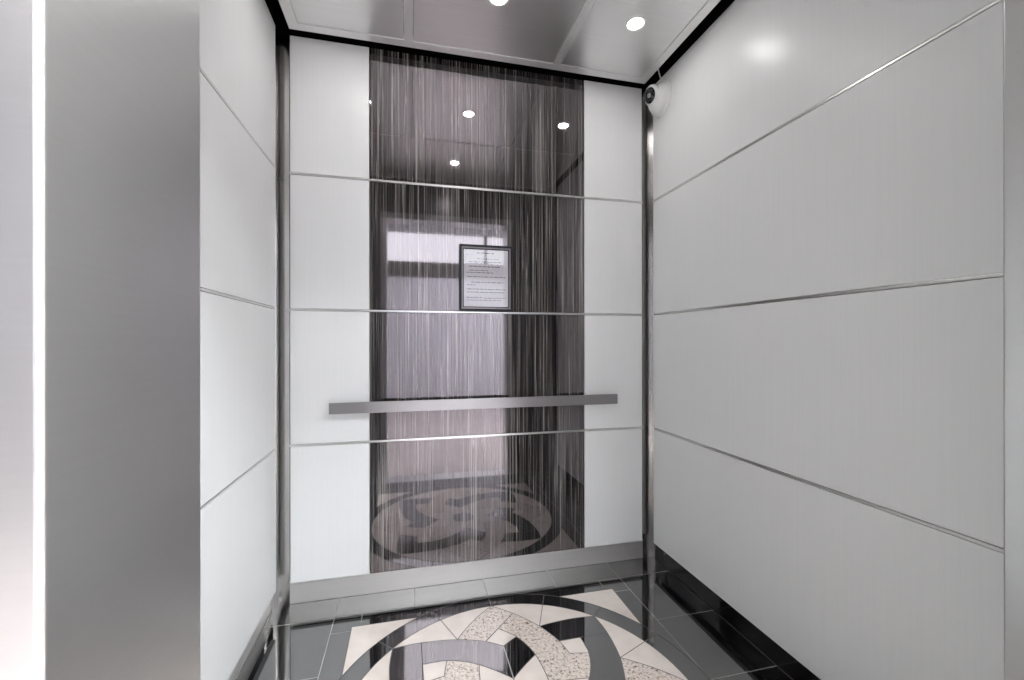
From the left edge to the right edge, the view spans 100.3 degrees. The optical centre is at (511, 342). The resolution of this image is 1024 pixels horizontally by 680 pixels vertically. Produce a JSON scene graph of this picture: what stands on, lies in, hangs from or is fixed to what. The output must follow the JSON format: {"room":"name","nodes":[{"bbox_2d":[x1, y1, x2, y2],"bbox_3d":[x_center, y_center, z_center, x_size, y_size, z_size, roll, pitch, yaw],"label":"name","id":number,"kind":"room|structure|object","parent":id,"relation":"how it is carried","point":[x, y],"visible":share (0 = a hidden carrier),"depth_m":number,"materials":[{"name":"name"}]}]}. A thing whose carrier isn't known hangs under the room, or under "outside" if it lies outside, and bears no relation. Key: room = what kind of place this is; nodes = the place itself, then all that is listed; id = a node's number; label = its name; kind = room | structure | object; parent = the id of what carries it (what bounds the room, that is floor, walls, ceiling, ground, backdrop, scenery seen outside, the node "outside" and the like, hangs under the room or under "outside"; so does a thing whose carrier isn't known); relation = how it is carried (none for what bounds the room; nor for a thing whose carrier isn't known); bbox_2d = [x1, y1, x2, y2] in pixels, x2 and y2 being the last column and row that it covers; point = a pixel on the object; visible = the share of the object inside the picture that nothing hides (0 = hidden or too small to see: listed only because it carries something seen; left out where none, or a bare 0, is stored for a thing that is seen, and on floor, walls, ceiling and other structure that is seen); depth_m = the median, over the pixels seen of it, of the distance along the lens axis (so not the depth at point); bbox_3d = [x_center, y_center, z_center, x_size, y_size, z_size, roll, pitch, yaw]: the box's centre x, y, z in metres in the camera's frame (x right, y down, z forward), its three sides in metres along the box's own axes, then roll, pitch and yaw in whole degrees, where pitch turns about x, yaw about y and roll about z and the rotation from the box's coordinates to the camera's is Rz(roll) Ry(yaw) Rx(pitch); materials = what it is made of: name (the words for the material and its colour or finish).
{"room":"elevator interior","nodes":[
{"label":"elevator interior","id":0,"kind":"room"},
{"bbox_2d":[290,52,369,308],"bbox_3d":[-0.152,-0.096,2.141,1.943,2.530,0.030,0,0,-13],"label":"wall","id":1,"kind":"structure","parent":0,"point":[369,52],"depth_m":2.00,"materials":[{"name":"metal"}]},
{"bbox_2d":[270,36,289,612],"bbox_3d":[-1.023,-0.095,1.886,0.068,2.530,0.054,0,0,-13],"label":"trim","id":2,"kind":"structure","parent":1,"relation":"attached to","point":[281,597],"depth_m":1.90,"materials":[{"name":"metal"}]},
{"bbox_2d":[290,35,368,178],"bbox_3d":[-0.824,-1.060,1.942,0.334,0.605,0.020,0,0,-13],"label":"wall panel","id":3,"kind":"object","parent":1,"relation":"attached to","point":[329,81],"visible":1,"depth_m":1.93,"materials":[{"name":"laminate"}]},
{"bbox_2d":[290,443,369,582],"bbox_3d":[-0.822,0.764,1.942,0.334,0.603,0.020,0,0,-13],"label":"wall panel","id":4,"kind":"object","parent":1,"relation":"attached to","point":[330,484],"visible":0.98,"depth_m":1.93,"materials":[{"name":"laminate"}]},
{"bbox_2d":[290,174,369,309],"bbox_3d":[-0.823,-0.450,1.942,0.334,0.593,0.020,0,0,-13],"label":"wall panel","id":5,"kind":"object","parent":1,"relation":"attached to","point":[330,217],"visible":1,"depth_m":1.93,"materials":[{"name":"laminate"}]},
{"bbox_2d":[290,311,369,444],"bbox_3d":[-0.822,0.155,1.942,0.334,0.594,0.020,0,0,-13],"label":"wall panel","id":6,"kind":"object","parent":1,"relation":"attached to","point":[330,350],"visible":1,"depth_m":1.93,"materials":[{"name":"laminate"}]},
{"bbox_2d":[290,541,641,603],"bbox_3d":[-0.144,1.119,2.122,1.750,0.100,0.010,0,0,-13],"label":"baseboard","id":7,"kind":"structure","parent":1,"relation":"attached to","point":[331,588],"depth_m":2.09,"materials":[{"name":"metal"}]},
{"bbox_2d":[289,172,642,203],"bbox_3d":[-0.146,-0.752,2.107,1.736,0.008,0.027,0,0,-13],"label":"trim","id":8,"kind":"structure","parent":1,"relation":"attached to","point":[291,173],"depth_m":2.06,"materials":[{"name":"silver metal"}]},
{"bbox_2d":[289,427,642,446],"bbox_3d":[-0.144,0.456,2.107,1.736,0.008,0.027,0,0,-13],"label":"trim","id":9,"kind":"structure","parent":1,"relation":"attached to","point":[506,434],"depth_m":2.06,"materials":[{"name":"silver metal"}]},
{"bbox_2d":[289,309,642,315],"bbox_3d":[-0.145,-0.148,2.107,1.736,0.008,0.027,0,0,-13],"label":"trim","id":10,"kind":"structure","parent":1,"relation":"attached to","point":[339,310],"depth_m":2.07,"materials":[{"name":"silver metal"}]},
{"bbox_2d":[370,431,583,573],"bbox_3d":[-0.142,0.763,2.105,1.058,0.603,0.019,0,0,-13],"label":"wall panel","id":11,"kind":"object","parent":1,"relation":"attached to","point":[434,502],"visible":0.97,"depth_m":2.08,"materials":[{"name":"paint"}]},
{"bbox_2d":[370,48,583,196],"bbox_3d":[-0.144,-1.060,2.105,1.058,0.605,0.019,0,0,-13],"label":"wall panel","id":12,"kind":"object","parent":1,"relation":"attached to","point":[438,121],"visible":0.98,"depth_m":2.08,"materials":[{"name":"paint"}]},
{"bbox_2d":[370,312,583,440],"bbox_3d":[-0.143,0.154,2.105,1.058,0.594,0.019,0,0,-13],"label":"wall panel","id":13,"kind":"object","parent":1,"relation":"attached to","point":[414,356],"visible":1,"depth_m":2.09,"materials":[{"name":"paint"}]},
{"bbox_2d":[329,394,617,413],"bbox_3d":[-0.137,0.289,2.066,1.386,0.050,0.059,0,0,-13],"label":"handrail","id":14,"kind":"object","parent":13,"relation":"attached to","point":[537,401],"visible":1,"depth_m":2.02,"materials":[{"name":"metal"}]},
{"bbox_2d":[370,181,583,312],"bbox_3d":[-0.143,-0.450,2.105,1.058,0.593,0.019,0,0,-13],"label":"wall panel","id":15,"kind":"object","parent":1,"relation":"attached to","point":[417,232],"visible":0.99,"depth_m":2.07,"materials":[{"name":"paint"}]},
{"bbox_2d":[459,244,512,311],"bbox_3d":[-0.126,-0.315,2.090,0.263,0.321,0.019,0,0,-13],"label":"framed notice","id":16,"kind":"object","parent":15,"relation":"attached to","point":[485,271],"visible":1,"depth_m":2.09,"materials":[{"name":"white paper"}]},
{"bbox_2d":[265,0,734,91],"bbox_3d":[0.040,-1.571,1.332,1.943,0.420,1.692,0,0,-13],"label":"trim","id":17,"kind":"structure","parent":1,"relation":"attached to","point":[282,29],"depth_m":2.04,"materials":[{"name":"black metal"}]},
{"bbox_2d":[584,428,641,547],"bbox_3d":[0.536,0.762,2.267,0.330,0.603,0.020,0,0,-13],"label":"wall panel","id":18,"kind":"object","parent":1,"relation":"attached to","point":[612,458],"visible":0.99,"depth_m":2.26,"materials":[{"name":"laminate"}]},
{"bbox_2d":[584,80,641,201],"bbox_3d":[0.534,-1.061,2.267,0.330,0.605,0.020,0,0,-13],"label":"wall panel","id":19,"kind":"object","parent":1,"relation":"attached to","point":[612,113],"visible":0.94,"depth_m":2.26,"materials":[{"name":"laminate"}]},
{"bbox_2d":[584,199,641,313],"bbox_3d":[0.535,-0.451,2.267,0.330,0.593,0.020,0,0,-13],"label":"wall panel","id":20,"kind":"object","parent":1,"relation":"attached to","point":[612,229],"visible":0.97,"depth_m":2.26,"materials":[{"name":"laminate"}]},
{"bbox_2d":[584,315,641,428],"bbox_3d":[0.535,0.153,2.267,0.330,0.594,0.020,0,0,-13],"label":"wall panel","id":21,"kind":"object","parent":1,"relation":"attached to","point":[612,344],"visible":1,"depth_m":2.26,"materials":[{"name":"laminate"}]},
{"bbox_2d":[642,91,656,560],"bbox_3d":[0.742,-0.097,2.311,0.064,2.530,0.050,0,0,-13],"label":"trim","id":22,"kind":"structure","parent":1,"relation":"attached to","point":[649,548],"depth_m":2.32,"materials":[{"name":"metal"}]},
{"bbox_2d":[278,0,719,83],"bbox_3d":[0.041,-1.361,1.308,1.692,0.030,1.484,0,0,-13],"label":"frame","id":23,"kind":"object","parent":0,"point":[286,5],"visible":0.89,"depth_m":1.91,"materials":[{"name":"metal"}]},
{"bbox_2d":[290,0,403,38],"bbox_3d":[-0.610,-1.355,1.510,0.433,0.013,0.700,0,0,-13],"label":"ceiling panel","id":24,"kind":"object","parent":23,"relation":"attached to","point":[376,17],"visible":1,"depth_m":1.76,"materials":[{"name":"silver metal"}]},
{"bbox_2d":[413,0,584,62],"bbox_3d":[-0.040,-1.356,1.647,0.657,0.013,0.700,0,0,-13],"label":"ceiling panel","id":25,"kind":"object","parent":23,"relation":"attached to","point":[537,30],"visible":1,"depth_m":1.81,"materials":[{"name":"silver metal"}]},
{"bbox_2d":[488,0,508,6],"bbox_3d":[-0.052,-1.345,1.669,0.086,0.009,0.086,0,0,-13],"label":"recessed light","id":26,"kind":"object","parent":25,"relation":"attached to","point":[499,3],"visible":1,"depth_m":1.69,"materials":[{"name":"glass"}]},
{"bbox_2d":[561,0,707,76],"bbox_3d":[0.530,-1.357,1.783,0.433,0.013,0.700,0,0,-13],"label":"ceiling panel","id":27,"kind":"object","parent":23,"relation":"attached to","point":[603,42],"visible":0.8,"depth_m":1.87,"materials":[{"name":"silver metal"}]},
{"bbox_2d":[625,16,645,31],"bbox_3d":[0.522,-1.346,1.807,0.086,0.009,0.086,0,0,-13],"label":"recessed light","id":28,"kind":"object","parent":27,"relation":"attached to","point":[635,23],"visible":1,"depth_m":1.80,"materials":[{"name":"glass"}]},
{"bbox_2d":[236,557,792,679],"bbox_3d":[0.047,1.168,1.318,1.883,0.001,1.662,0,0,-13],"label":"floor","id":29,"kind":"structure","parent":0,"point":[632,619],"depth_m":1.72,"materials":[{"name":"black stone"}]},
{"bbox_3d":[0.255,-0.307,0.443,1.943,2.950,0.138,0,0,-13],"label":"wall","id":30,"kind":"structure","parent":0,"visible":0},
{"bbox_2d":[0,0,200,679],"bbox_3d":[-0.284,0.064,0.296,0.050,2.210,0.173,0,0,-13],"label":"door","id":31,"kind":"structure","parent":30,"relation":"in","point":[100,99],"depth_m":0.26,"materials":[{"name":"metal"}]},
{"bbox_2d":[1003,0,1023,679],"bbox_3d":[0.761,0.063,0.547,0.050,2.210,0.173,0,0,-13],"label":"door","id":32,"kind":"structure","parent":30,"relation":"in","point":[1013,10],"depth_m":0.61,"materials":[{"name":"metal"}]},
{"bbox_3d":[-0.885,-0.096,1.095,0.030,2.530,1.662,0,0,-13],"label":"wall","id":33,"kind":"structure","parent":0,"visible":0},
{"bbox_2d":[200,0,274,164],"bbox_3d":[-0.859,-1.060,1.142,0.020,0.605,1.421,0,0,-13],"label":"wall panel","id":34,"kind":"object","parent":33,"relation":"attached to","point":[237,37],"visible":0.68,"depth_m":1.49,"materials":[{"name":"laminate"}]},
{"bbox_2d":[200,451,275,679],"bbox_3d":[-0.857,0.764,1.142,0.020,0.603,1.421,0,0,-13],"label":"wall panel","id":35,"kind":"object","parent":33,"relation":"attached to","point":[238,527],"visible":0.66,"depth_m":1.42,"materials":[{"name":"laminate"}]},
{"bbox_2d":[200,68,275,168],"bbox_3d":[-0.862,-0.752,1.144,0.027,0.008,1.426,0,0,-13],"label":"trim","id":36,"kind":"structure","parent":33,"relation":"attached to","point":[201,71],"depth_m":1.40,"materials":[{"name":"silver metal"}]},
{"bbox_2d":[200,448,275,510],"bbox_3d":[-0.861,0.457,1.144,0.027,0.008,1.426,0,0,-13],"label":"trim","id":37,"kind":"structure","parent":33,"relation":"attached to","point":[271,452],"depth_m":1.40,"materials":[{"name":"silver metal"}]},
{"bbox_2d":[200,288,275,308],"bbox_3d":[-0.861,-0.148,1.144,0.027,0.008,1.426,0,0,-13],"label":"trim","id":38,"kind":"structure","parent":33,"relation":"attached to","point":[201,289],"depth_m":1.40,"materials":[{"name":"silver metal"}]},
{"bbox_2d":[200,291,275,506],"bbox_3d":[-0.858,0.155,1.142,0.020,0.594,1.421,0,0,-13],"label":"wall panel","id":39,"kind":"object","parent":33,"relation":"attached to","point":[238,338],"visible":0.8,"depth_m":1.39,"materials":[{"name":"laminate"}]},
{"bbox_2d":[200,72,275,306],"bbox_3d":[-0.859,-0.450,1.142,0.020,0.593,1.421,0,0,-13],"label":"wall panel","id":40,"kind":"object","parent":33,"relation":"attached to","point":[238,186],"visible":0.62,"depth_m":1.39,"materials":[{"name":"laminate"}]},
{"bbox_2d":[228,603,269,679],"bbox_3d":[-0.868,1.125,1.098,0.002,0.088,1.660,0,0,-13],"label":"baseboard","id":41,"kind":"structure","parent":33,"relation":"attached to","point":[234,674],"depth_m":1.61,"materials":[{"name":"metal"}]},
{"bbox_3d":[0.976,-0.098,1.541,0.030,2.530,1.662,0,0,-13],"label":"wall","id":42,"kind":"structure","parent":0,"visible":0},
{"bbox_2d":[657,546,820,679],"bbox_3d":[0.962,1.123,1.536,0.002,0.088,1.660,0,0,-13],"label":"baseboard","id":43,"kind":"structure","parent":42,"relation":"attached to","point":[793,668],"depth_m":1.72,"materials":[{"name":"black metal"}]},
{"bbox_2d":[653,0,994,199],"bbox_3d":[0.928,-1.061,1.578,0.020,0.605,1.436,0,0,-13],"label":"wall panel","id":44,"kind":"object","parent":42,"relation":"attached to","point":[760,65],"visible":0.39,"depth_m":1.55,"materials":[{"name":"laminate"}]},
{"bbox_2d":[643,69,671,117],"bbox_3d":[0.722,-1.309,2.184,0.098,0.287,0.172,0,0,-13],"label":"security camera","id":45,"kind":"object","parent":44,"relation":"attached to","point":[657,97],"visible":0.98,"depth_m":2.15,"materials":[{"name":"white plastic"}]},
{"bbox_2d":[653,0,1002,201],"bbox_3d":[0.930,-0.753,1.581,0.027,0.008,1.441,0,0,-13],"label":"trim","id":46,"kind":"structure","parent":42,"relation":"attached to","point":[995,2],"depth_m":1.23,"materials":[{"name":"silver metal"}]},
{"bbox_2d":[653,272,1002,315],"bbox_3d":[0.931,-0.149,1.581,0.027,0.008,1.441,0,0,-13],"label":"trim","id":47,"kind":"structure","parent":42,"relation":"attached to","point":[995,275],"depth_m":1.23,"materials":[{"name":"silver metal"}]},
{"bbox_2d":[653,1,1002,313],"bbox_3d":[0.928,-0.452,1.578,0.020,0.593,1.436,0,0,-13],"label":"wall panel","id":48,"kind":"object","parent":42,"relation":"attached to","point":[896,178],"visible":1,"depth_m":1.22,"materials":[{"name":"laminate"}]},
{"bbox_2d":[653,427,1003,552],"bbox_3d":[0.931,0.455,1.581,0.027,0.008,1.441,0,0,-13],"label":"trim","id":49,"kind":"structure","parent":42,"relation":"attached to","point":[951,532],"depth_m":1.22,"materials":[{"name":"silver metal"}]},
{"bbox_2d":[653,277,1003,547],"bbox_3d":[0.929,0.153,1.578,0.020,0.594,1.436,0,0,-13],"label":"wall panel","id":50,"kind":"object","parent":42,"relation":"attached to","point":[893,399],"visible":1,"depth_m":1.22,"materials":[{"name":"laminate"}]},
{"bbox_2d":[654,430,1003,679],"bbox_3d":[0.930,0.762,1.578,0.020,0.603,1.436,0,0,-13],"label":"wall panel","id":51,"kind":"object","parent":42,"relation":"attached to","point":[850,589],"visible":0.8,"depth_m":1.32,"materials":[{"name":"laminate"}]}
]}

